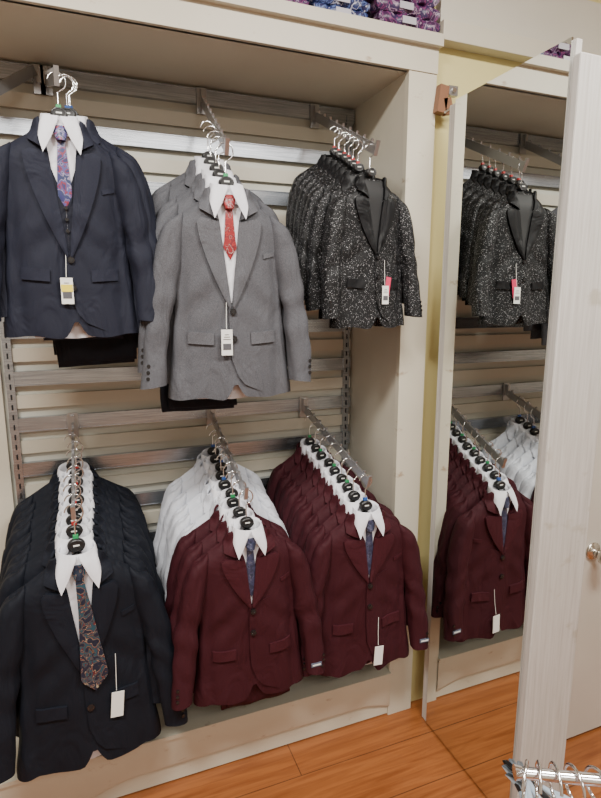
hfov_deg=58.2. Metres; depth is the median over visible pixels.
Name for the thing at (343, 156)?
jacket
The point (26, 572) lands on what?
suit
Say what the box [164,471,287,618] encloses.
suit
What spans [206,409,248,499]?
waterfall hanging arm
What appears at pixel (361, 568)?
suit
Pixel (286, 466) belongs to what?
suit
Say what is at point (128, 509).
suit
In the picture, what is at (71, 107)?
suit
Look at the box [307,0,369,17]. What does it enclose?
packages
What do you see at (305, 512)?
suit
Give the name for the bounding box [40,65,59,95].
waterfall hanging arm
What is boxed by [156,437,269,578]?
suit
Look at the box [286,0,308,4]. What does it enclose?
packages
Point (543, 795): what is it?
clothes hanger
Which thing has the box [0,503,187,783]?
suit
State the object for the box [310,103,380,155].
waterfall hanging arm
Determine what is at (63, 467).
suit
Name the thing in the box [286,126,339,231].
jacket
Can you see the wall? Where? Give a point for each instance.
(468, 71)
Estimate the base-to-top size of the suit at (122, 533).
0.735 m
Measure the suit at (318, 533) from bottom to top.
0.696 m
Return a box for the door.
[567,406,600,738]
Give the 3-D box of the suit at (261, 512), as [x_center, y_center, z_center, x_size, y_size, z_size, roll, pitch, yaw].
[-0.234,0.567,1.855,0.511,0.726,0.101,-4,11,-23]
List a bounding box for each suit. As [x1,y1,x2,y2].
[0,71,154,338]
[0,456,141,578]
[0,465,156,585]
[0,484,158,588]
[0,493,159,736]
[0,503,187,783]
[1,74,156,340]
[5,434,149,546]
[5,474,164,603]
[10,441,154,554]
[10,449,156,566]
[52,77,93,354]
[54,75,155,367]
[60,76,99,135]
[135,125,229,387]
[138,136,287,411]
[140,142,311,400]
[152,120,262,202]
[153,430,263,565]
[156,130,278,220]
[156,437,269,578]
[160,445,277,588]
[161,423,265,506]
[164,453,278,593]
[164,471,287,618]
[165,462,288,600]
[170,480,300,692]
[171,490,324,710]
[266,415,340,503]
[274,422,355,512]
[278,428,362,518]
[281,435,363,527]
[286,443,376,535]
[289,450,371,543]
[297,458,393,550]
[300,474,428,677]
[303,466,407,625]
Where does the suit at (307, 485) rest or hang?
hanging from the waterfall hanging arm at (304, 411)
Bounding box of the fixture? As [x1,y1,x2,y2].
[0,0,457,797]
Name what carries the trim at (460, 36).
attached to the wall
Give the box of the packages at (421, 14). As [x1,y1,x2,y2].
[366,0,439,31]
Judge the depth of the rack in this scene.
0.65 m
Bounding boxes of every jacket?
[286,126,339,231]
[290,129,343,236]
[292,131,349,247]
[296,134,364,304]
[297,137,403,309]
[306,140,405,318]
[320,144,421,328]
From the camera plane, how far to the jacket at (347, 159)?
1.74 m
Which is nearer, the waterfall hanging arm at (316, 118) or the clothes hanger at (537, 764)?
the clothes hanger at (537, 764)
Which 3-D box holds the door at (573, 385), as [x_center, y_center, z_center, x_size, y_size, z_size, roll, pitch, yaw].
[0.752,0.260,1.535,0.184,2.235,0.025,-4,11,-21]
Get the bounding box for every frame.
[422,38,582,797]
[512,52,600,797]
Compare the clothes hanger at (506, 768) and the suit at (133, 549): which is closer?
the clothes hanger at (506, 768)
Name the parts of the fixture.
wooden corner bracket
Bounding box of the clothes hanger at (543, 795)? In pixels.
[502,760,586,797]
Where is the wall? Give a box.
[411,0,600,700]
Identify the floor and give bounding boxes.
[117,698,600,797]
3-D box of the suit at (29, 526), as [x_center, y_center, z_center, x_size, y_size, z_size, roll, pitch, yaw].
[-0.741,0.551,1.756,0.531,0.733,0.104,-4,11,-23]
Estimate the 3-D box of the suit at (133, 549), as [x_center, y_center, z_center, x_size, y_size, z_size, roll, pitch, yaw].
[-0.671,0.615,1.642,0.537,0.735,0.103,-3,11,-18]
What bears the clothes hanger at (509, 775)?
hanging from the rack
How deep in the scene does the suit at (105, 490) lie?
1.82 m
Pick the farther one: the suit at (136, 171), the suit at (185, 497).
the suit at (185, 497)
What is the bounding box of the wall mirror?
[426,37,573,797]
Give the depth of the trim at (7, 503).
1.86 m
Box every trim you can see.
[0,361,14,569]
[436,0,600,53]
[438,19,600,62]
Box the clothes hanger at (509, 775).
[505,772,569,797]
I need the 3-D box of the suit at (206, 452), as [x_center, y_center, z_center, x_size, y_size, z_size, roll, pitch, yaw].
[-0.326,0.446,2.070,0.497,0.721,0.098,-5,12,-24]
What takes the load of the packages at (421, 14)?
on the fixture
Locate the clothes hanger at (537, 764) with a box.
[517,760,542,797]
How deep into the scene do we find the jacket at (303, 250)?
1.70 m
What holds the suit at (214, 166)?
hanging from the waterfall hanging arm at (203, 108)
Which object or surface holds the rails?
attached to the fixture
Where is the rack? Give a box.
[512,764,600,786]
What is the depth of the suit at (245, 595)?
1.70 m
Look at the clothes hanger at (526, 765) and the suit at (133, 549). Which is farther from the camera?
the suit at (133, 549)
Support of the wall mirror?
attached to the frame at (577, 43)
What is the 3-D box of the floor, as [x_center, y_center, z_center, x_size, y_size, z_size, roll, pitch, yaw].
[0.221,1.700,0.017,6.200,0.050,5.300,-4,11,-21]
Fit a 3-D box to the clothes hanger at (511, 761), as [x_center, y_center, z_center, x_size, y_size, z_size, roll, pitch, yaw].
[0.311,0.526,0.670,0.008,0.162,0.344,1,10,6]
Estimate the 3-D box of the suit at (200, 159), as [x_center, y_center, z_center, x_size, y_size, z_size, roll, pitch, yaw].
[-0.285,-0.460,1.701,0.492,0.790,0.104,-5,12,-25]
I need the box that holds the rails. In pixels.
[0,60,354,540]
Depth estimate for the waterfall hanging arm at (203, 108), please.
1.72 m
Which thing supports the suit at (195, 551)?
hanging from the waterfall hanging arm at (211, 413)
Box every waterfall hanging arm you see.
[0,64,44,95]
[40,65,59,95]
[67,412,78,519]
[196,87,229,154]
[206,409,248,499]
[299,397,371,486]
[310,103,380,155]
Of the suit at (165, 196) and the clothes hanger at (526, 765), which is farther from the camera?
the suit at (165, 196)
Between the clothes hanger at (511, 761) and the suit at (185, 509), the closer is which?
the clothes hanger at (511, 761)
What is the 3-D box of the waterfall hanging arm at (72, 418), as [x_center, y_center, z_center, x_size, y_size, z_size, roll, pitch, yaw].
[-0.717,0.194,1.701,0.035,0.210,0.500,-4,11,-21]
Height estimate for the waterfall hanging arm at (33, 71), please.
0.314 m
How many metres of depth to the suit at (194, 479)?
1.95 m
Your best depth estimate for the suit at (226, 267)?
1.53 m
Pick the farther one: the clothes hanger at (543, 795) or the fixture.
the fixture
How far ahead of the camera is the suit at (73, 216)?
1.38 m
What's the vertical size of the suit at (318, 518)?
0.696 m
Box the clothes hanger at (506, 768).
[502,764,600,797]
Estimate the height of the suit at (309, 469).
0.695 m
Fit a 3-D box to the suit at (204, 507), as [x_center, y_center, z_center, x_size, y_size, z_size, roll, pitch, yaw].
[-0.248,0.543,1.895,0.498,0.722,0.097,-4,11,-21]
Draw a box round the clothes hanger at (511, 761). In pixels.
[508,759,563,797]
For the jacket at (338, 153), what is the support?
hanging from the waterfall hanging arm at (316, 118)
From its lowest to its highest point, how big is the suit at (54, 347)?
0.768 m
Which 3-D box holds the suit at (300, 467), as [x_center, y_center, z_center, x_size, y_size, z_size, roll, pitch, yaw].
[0.088,0.433,2.169,0.442,0.695,0.103,-3,11,-17]
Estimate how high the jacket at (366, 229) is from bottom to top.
0.562 m
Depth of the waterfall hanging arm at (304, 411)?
2.03 m
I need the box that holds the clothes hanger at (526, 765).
[521,759,529,797]
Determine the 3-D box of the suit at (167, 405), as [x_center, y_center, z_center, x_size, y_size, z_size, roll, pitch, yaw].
[-0.238,-0.356,1.584,0.492,0.791,0.104,-4,11,-21]
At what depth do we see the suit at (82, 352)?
1.53 m
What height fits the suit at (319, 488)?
0.696 m
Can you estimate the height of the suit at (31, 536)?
0.734 m
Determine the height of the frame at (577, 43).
2.275 m
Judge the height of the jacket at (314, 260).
0.549 m

